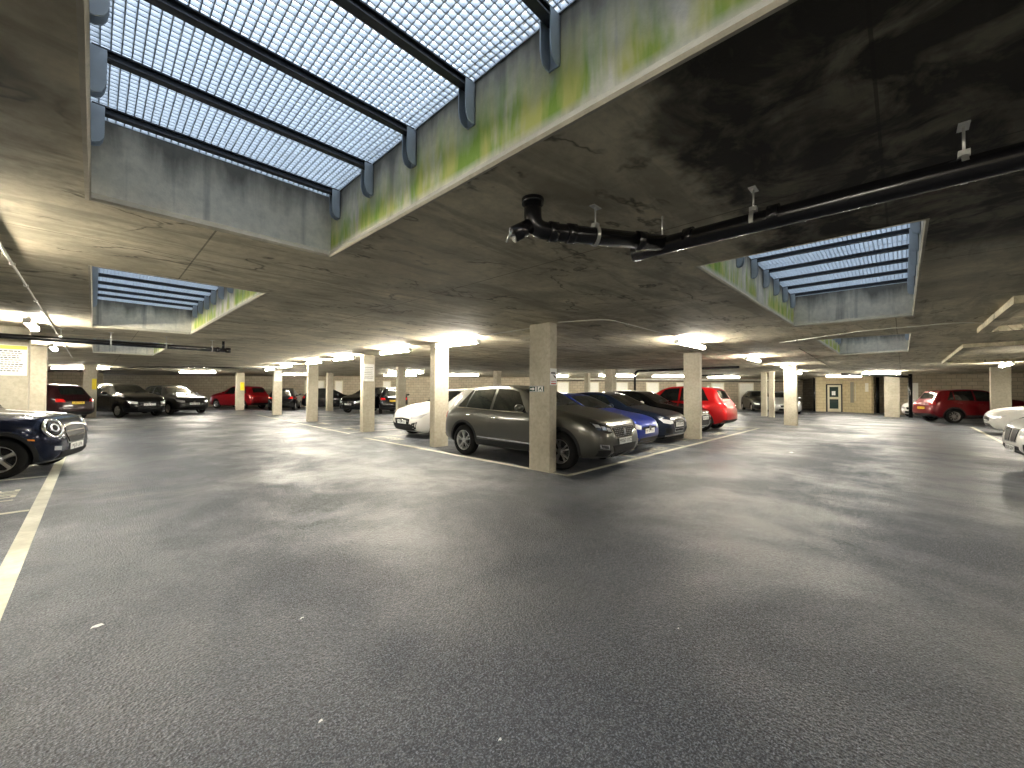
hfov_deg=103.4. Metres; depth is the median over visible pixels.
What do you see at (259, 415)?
painted line
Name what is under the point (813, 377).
wall
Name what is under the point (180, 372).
diffuser
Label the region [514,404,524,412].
mirror
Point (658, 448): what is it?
bay marking
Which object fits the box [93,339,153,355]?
trim
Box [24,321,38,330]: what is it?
diffuser
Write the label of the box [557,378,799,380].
pipe
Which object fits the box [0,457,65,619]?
painted line
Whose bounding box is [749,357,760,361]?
diffuser
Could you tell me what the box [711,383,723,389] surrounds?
door
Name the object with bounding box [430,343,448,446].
concrete pillar
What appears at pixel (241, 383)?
plate
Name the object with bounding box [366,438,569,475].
painted line
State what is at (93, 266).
trim
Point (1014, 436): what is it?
grille
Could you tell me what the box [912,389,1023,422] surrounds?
suv
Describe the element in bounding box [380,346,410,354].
lamp
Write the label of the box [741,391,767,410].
hatchback
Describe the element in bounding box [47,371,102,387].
wall
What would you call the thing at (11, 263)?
conduit
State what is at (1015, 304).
trim
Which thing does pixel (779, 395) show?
hatchback
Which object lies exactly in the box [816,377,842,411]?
wall
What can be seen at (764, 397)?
concrete pillar
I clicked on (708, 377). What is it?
diffuser
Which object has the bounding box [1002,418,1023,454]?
suv
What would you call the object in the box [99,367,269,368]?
conduit
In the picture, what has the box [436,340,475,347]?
diffuser
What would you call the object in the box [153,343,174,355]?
trim
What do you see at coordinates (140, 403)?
grille
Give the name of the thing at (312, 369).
concrete pillar
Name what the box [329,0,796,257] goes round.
wall
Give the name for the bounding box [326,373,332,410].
concrete pillar
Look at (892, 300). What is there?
trim
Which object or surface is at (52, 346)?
lamp
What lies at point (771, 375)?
concrete pillar
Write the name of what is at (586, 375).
concrete pillar
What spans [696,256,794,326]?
trim
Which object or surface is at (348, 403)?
suv
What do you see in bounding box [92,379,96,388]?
plate
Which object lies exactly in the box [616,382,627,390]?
door
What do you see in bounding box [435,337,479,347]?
lamp
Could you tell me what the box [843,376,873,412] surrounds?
wall
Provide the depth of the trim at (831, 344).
11.91 m
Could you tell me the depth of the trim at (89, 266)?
5.40 m
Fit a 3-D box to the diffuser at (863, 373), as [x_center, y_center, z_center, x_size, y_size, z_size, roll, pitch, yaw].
[21.314,-0.602,23.367,2.160,0.081,0.104,0,-1,0]
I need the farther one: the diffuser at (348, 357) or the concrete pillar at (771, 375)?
the concrete pillar at (771, 375)
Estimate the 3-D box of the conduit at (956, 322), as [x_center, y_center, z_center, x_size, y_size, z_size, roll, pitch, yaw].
[7.324,-1.063,8.521,0.741,0.022,3.470,1,-1,-31]
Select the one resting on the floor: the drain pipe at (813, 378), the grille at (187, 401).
the drain pipe at (813, 378)
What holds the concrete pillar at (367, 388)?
on the floor
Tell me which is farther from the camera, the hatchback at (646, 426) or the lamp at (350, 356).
the lamp at (350, 356)
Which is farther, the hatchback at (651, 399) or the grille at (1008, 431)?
the hatchback at (651, 399)
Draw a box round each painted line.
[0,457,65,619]
[0,475,47,480]
[0,509,29,514]
[259,415,350,433]
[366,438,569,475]
[563,428,759,475]
[971,427,1002,443]
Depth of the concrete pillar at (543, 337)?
7.52 m
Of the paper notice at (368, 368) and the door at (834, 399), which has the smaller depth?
the paper notice at (368, 368)
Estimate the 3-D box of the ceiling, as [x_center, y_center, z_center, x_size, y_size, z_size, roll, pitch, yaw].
[1.617,-0.892,29.752,67.000,0.350,61.000,-1,-1,44]
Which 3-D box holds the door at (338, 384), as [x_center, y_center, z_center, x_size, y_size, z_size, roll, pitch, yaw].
[-15.392,0.881,35.887,0.712,2.360,0.102,0,-1,0]
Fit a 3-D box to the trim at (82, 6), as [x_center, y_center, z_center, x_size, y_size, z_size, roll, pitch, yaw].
[-0.796,-1.623,0.636,6.168,0.719,0.182,-1,-1,44]
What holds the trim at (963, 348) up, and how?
attached to the ceiling
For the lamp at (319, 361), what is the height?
0.169 m
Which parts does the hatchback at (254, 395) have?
door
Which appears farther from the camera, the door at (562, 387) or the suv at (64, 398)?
the door at (562, 387)
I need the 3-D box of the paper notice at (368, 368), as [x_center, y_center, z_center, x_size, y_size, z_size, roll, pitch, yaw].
[-5.153,-0.409,14.558,0.007,0.620,0.400,-1,-1,44]
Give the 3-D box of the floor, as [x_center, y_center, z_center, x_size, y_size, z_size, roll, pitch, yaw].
[1.600,2.138,29.696,67.000,0.200,61.000,-1,-1,44]
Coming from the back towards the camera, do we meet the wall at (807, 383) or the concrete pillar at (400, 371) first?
the wall at (807, 383)
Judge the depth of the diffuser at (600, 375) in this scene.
28.75 m
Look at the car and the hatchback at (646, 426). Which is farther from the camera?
the hatchback at (646, 426)
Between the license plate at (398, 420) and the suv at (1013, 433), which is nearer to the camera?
the suv at (1013, 433)
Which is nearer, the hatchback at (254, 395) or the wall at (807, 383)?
the hatchback at (254, 395)
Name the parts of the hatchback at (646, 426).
number plate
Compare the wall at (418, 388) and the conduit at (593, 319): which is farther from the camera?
the wall at (418, 388)
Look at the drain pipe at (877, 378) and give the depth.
30.42 m
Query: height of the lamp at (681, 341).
0.169 m
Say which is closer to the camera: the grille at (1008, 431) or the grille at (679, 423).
the grille at (1008, 431)
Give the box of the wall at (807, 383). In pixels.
[803,379,812,408]
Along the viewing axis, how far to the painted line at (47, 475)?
6.66 m
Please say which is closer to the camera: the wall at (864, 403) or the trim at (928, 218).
the trim at (928, 218)
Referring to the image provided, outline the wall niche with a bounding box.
[873,377,883,412]
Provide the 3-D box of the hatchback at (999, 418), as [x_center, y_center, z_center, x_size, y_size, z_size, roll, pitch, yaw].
[19.547,1.073,13.907,4.291,1.537,2.208,-1,-1,42]
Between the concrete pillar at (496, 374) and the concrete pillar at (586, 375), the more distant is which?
the concrete pillar at (586, 375)
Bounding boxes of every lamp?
[22,315,38,331]
[48,342,57,350]
[51,366,101,368]
[51,423,59,431]
[179,371,216,372]
[280,363,293,367]
[306,359,323,363]
[333,354,354,360]
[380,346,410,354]
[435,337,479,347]
[449,374,478,375]
[599,374,633,376]
[652,376,683,376]
[675,337,705,349]
[707,376,739,377]
[745,355,760,361]
[825,374,861,376]
[861,371,900,373]
[999,362,1014,367]
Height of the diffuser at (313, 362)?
0.081 m
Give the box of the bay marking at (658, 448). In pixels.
[641,447,666,451]
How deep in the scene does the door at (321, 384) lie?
35.91 m
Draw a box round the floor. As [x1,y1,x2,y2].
[0,406,1023,767]
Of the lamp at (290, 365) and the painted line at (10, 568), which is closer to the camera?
the painted line at (10, 568)
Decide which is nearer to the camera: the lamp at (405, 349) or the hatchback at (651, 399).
the lamp at (405, 349)
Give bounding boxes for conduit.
[0,242,72,357]
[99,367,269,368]
[482,328,529,335]
[558,319,672,335]
[780,322,983,342]
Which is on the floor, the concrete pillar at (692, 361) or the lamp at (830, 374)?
the concrete pillar at (692, 361)
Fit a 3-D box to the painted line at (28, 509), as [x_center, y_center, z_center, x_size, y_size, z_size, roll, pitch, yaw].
[-7.650,1.494,3.101,0.080,0.004,5.080,-1,-1,44]
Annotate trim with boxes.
[76,0,90,200]
[88,265,92,326]
[93,266,262,292]
[93,299,191,334]
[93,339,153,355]
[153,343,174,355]
[190,287,266,334]
[694,218,929,266]
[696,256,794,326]
[794,282,913,326]
[816,339,839,354]
[840,334,908,354]
[908,334,911,351]
[912,220,928,315]
[942,341,1023,363]
[977,295,1023,332]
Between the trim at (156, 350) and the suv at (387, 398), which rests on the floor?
the suv at (387, 398)
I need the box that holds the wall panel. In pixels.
[913,383,917,399]
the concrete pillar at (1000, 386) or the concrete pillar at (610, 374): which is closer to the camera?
the concrete pillar at (1000, 386)
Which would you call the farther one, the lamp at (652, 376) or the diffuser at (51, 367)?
the lamp at (652, 376)
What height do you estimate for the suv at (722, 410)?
1.733 m
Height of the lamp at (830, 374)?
0.169 m
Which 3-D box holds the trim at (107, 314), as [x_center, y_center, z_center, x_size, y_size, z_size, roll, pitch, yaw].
[-8.045,-1.510,8.853,0.182,0.719,1.608,-1,-1,44]
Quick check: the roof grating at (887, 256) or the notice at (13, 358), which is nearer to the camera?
the roof grating at (887, 256)
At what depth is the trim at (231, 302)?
7.08 m
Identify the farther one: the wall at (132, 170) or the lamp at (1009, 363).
the lamp at (1009, 363)
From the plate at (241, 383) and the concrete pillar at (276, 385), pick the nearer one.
the concrete pillar at (276, 385)
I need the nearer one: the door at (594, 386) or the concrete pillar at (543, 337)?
the concrete pillar at (543, 337)
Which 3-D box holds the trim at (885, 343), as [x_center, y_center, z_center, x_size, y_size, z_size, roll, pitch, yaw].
[11.552,-1.330,12.947,1.958,0.719,0.182,-1,-1,44]
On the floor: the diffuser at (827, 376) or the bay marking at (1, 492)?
the bay marking at (1, 492)
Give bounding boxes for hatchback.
[210,386,268,408]
[268,388,302,409]
[302,388,346,406]
[393,389,466,433]
[561,393,657,444]
[576,392,686,438]
[606,391,710,426]
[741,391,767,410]
[768,391,801,413]
[901,399,915,416]
[983,406,1023,429]
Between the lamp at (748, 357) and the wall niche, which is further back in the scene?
the wall niche
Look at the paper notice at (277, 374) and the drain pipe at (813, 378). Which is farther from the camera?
the drain pipe at (813, 378)
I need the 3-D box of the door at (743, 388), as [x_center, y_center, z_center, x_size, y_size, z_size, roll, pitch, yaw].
[20.807,1.074,35.887,1.334,2.360,0.102,0,-1,0]
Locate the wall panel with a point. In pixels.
(915, 385)
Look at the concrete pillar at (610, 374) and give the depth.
22.44 m
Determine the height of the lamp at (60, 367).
0.169 m
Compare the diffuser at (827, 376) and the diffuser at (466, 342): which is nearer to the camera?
the diffuser at (466, 342)
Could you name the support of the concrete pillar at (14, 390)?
on the floor
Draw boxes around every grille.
[63,422,84,442]
[139,402,159,404]
[186,400,202,402]
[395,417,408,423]
[611,425,632,438]
[674,418,684,431]
[702,415,709,424]
[1004,428,1011,439]
[1010,428,1020,442]
[1010,429,1018,441]
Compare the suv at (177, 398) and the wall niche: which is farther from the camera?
the wall niche
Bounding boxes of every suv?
[46,384,94,418]
[96,383,165,417]
[142,385,207,413]
[340,387,394,412]
[379,387,409,413]
[445,385,638,469]
[656,386,737,430]
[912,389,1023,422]
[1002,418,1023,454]
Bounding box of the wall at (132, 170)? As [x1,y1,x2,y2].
[90,121,330,256]
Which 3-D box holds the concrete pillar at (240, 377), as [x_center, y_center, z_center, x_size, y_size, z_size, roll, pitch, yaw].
[-20.069,0.546,29.811,0.400,2.755,0.500,-1,-1,44]
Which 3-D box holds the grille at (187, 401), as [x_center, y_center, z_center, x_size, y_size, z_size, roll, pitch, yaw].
[-19.295,1.083,24.572,0.067,0.172,0.957,0,-1,24]
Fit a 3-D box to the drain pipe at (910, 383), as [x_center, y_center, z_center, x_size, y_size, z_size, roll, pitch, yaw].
[24.590,0.722,24.941,0.190,2.700,0.181,-1,-1,44]
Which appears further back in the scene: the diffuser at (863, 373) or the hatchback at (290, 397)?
the hatchback at (290, 397)
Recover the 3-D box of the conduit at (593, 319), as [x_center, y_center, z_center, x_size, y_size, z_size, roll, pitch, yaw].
[2.402,-1.100,7.909,3.264,0.022,0.700,1,-1,-31]
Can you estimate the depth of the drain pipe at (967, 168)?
2.37 m
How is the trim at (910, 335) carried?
attached to the ceiling
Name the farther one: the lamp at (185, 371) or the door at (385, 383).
the door at (385, 383)
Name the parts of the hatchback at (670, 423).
number plate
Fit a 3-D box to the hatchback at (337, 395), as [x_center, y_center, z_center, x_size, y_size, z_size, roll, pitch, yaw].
[-14.558,1.173,32.694,4.290,1.667,2.212,1,-1,-24]
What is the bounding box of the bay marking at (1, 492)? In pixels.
[0,489,20,501]
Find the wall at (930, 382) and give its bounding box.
[900,373,1023,415]
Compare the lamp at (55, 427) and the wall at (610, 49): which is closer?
the wall at (610, 49)
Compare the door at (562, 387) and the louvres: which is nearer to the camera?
the louvres
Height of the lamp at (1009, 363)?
0.169 m
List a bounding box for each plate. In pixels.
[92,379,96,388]
[240,382,243,389]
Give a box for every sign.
[529,386,543,391]
[550,368,556,384]
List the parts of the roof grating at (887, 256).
grating panel, grating panel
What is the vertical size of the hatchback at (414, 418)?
1.566 m
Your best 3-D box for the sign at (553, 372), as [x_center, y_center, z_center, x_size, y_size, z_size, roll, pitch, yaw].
[0.767,-0.133,7.468,0.007,0.310,0.190,-1,-1,44]
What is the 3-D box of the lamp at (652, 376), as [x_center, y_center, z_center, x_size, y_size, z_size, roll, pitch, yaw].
[11.448,-0.583,29.562,2.424,0.169,0.104,0,-1,0]
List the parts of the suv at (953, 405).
arch trim, door, sill trim, door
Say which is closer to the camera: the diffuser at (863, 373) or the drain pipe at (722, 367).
the drain pipe at (722, 367)
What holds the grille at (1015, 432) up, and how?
attached to the suv at (1013, 433)
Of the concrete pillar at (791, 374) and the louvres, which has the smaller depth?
the concrete pillar at (791, 374)
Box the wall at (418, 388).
[103,375,802,409]
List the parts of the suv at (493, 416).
arch trim, door, sill trim, door trim, door, arch trim, skid plate, number plate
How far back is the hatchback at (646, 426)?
10.29 m
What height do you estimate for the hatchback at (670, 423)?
1.479 m
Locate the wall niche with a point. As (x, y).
(881, 379)
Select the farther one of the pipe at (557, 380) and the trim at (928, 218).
the pipe at (557, 380)
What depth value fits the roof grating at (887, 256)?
5.69 m
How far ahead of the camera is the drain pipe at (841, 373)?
24.70 m
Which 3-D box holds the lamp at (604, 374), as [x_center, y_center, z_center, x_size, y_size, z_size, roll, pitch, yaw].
[7.502,-0.618,28.788,2.624,0.169,0.104,0,-1,0]
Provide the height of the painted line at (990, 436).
0.004 m
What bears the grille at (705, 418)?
attached to the hatchback at (651, 399)
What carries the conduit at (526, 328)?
attached to the ceiling
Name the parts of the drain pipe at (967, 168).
hanger rod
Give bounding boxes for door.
[304,380,324,406]
[335,381,342,393]
[383,381,390,386]
[557,382,568,392]
[590,382,598,391]
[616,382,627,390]
[646,382,658,392]
[676,382,683,385]
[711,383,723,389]
[738,383,753,408]
[826,384,842,411]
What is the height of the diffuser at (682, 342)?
0.081 m
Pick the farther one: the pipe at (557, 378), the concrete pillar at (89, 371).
the pipe at (557, 378)
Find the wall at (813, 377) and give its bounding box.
[813,377,815,410]
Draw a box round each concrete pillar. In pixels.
[0,325,30,410]
[29,346,47,410]
[83,364,96,417]
[235,373,244,409]
[272,369,281,414]
[306,364,318,421]
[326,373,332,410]
[360,355,374,431]
[396,367,405,410]
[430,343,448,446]
[493,371,500,385]
[529,322,556,472]
[584,373,589,391]
[605,369,615,391]
[684,352,701,438]
[761,373,767,415]
[768,372,774,416]
[784,365,797,425]
[884,374,899,416]
[989,367,1011,409]
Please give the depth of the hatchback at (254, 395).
32.03 m
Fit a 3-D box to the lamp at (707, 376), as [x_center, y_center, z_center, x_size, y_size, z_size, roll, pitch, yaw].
[15.752,-0.549,30.131,2.424,0.169,0.104,0,-1,0]
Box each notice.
[0,344,27,375]
[274,371,281,380]
[363,364,373,380]
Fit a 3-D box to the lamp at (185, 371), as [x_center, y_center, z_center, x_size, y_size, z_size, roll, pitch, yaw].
[-20.823,-0.805,26.817,2.424,0.169,0.104,0,-1,0]
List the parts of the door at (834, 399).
pane, pane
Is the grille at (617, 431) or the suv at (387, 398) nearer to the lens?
the grille at (617, 431)
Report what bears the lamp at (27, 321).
attached to the ceiling
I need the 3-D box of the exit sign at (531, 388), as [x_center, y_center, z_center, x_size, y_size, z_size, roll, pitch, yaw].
[0.463,0.093,7.610,0.360,0.120,0.009,-1,-1,44]
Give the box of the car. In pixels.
[0,405,87,478]
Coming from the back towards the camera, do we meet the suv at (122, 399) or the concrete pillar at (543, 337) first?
the suv at (122, 399)
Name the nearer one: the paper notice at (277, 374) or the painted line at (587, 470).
the painted line at (587, 470)
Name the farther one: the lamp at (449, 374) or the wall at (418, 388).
the wall at (418, 388)
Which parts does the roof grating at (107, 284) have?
grating panel, grating panel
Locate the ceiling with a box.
[0,0,1023,379]
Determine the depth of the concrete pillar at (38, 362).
12.00 m
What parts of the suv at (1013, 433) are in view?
number plate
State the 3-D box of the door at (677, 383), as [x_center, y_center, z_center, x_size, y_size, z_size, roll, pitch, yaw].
[15.115,1.044,35.887,1.067,2.360,0.102,0,-1,0]
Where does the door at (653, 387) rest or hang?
in the wall at (418, 388)
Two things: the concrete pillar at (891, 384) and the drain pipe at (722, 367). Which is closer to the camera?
the drain pipe at (722, 367)
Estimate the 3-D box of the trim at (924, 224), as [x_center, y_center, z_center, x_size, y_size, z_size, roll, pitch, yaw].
[4.869,-1.517,4.753,0.182,0.719,5.138,-1,-1,44]
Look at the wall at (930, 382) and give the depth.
26.12 m
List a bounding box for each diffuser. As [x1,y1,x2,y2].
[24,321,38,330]
[51,367,98,368]
[180,372,214,372]
[306,361,320,363]
[334,356,351,360]
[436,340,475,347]
[600,375,633,376]
[678,340,704,348]
[708,377,739,377]
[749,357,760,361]
[827,376,860,376]
[863,373,899,373]
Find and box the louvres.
[850,382,853,402]
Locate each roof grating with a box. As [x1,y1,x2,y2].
[89,0,575,219]
[92,266,232,317]
[736,221,920,307]
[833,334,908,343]
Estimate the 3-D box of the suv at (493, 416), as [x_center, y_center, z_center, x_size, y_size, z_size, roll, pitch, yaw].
[0.487,0.843,9.190,4.485,1.620,2.267,-1,-1,41]
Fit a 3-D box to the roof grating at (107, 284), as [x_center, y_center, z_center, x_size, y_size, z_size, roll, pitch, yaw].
[-5.892,-1.643,6.776,5.858,0.296,1.608,-1,-1,44]
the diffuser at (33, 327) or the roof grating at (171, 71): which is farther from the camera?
the diffuser at (33, 327)
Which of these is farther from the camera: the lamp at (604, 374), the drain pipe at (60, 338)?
the lamp at (604, 374)
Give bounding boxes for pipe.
[0,328,230,352]
[506,120,1023,261]
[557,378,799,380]
[557,380,783,381]
[634,366,738,390]
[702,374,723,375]
[813,378,814,411]
[841,373,910,377]
[876,377,879,412]
[908,374,912,417]
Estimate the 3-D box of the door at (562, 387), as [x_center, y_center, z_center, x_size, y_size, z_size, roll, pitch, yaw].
[4.531,0.987,35.887,1.067,2.360,0.102,0,-1,0]
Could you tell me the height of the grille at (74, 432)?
0.373 m
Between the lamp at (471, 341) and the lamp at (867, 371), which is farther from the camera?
the lamp at (867, 371)
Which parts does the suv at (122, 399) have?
door, sill trim, arch trim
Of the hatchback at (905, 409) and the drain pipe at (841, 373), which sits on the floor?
the hatchback at (905, 409)

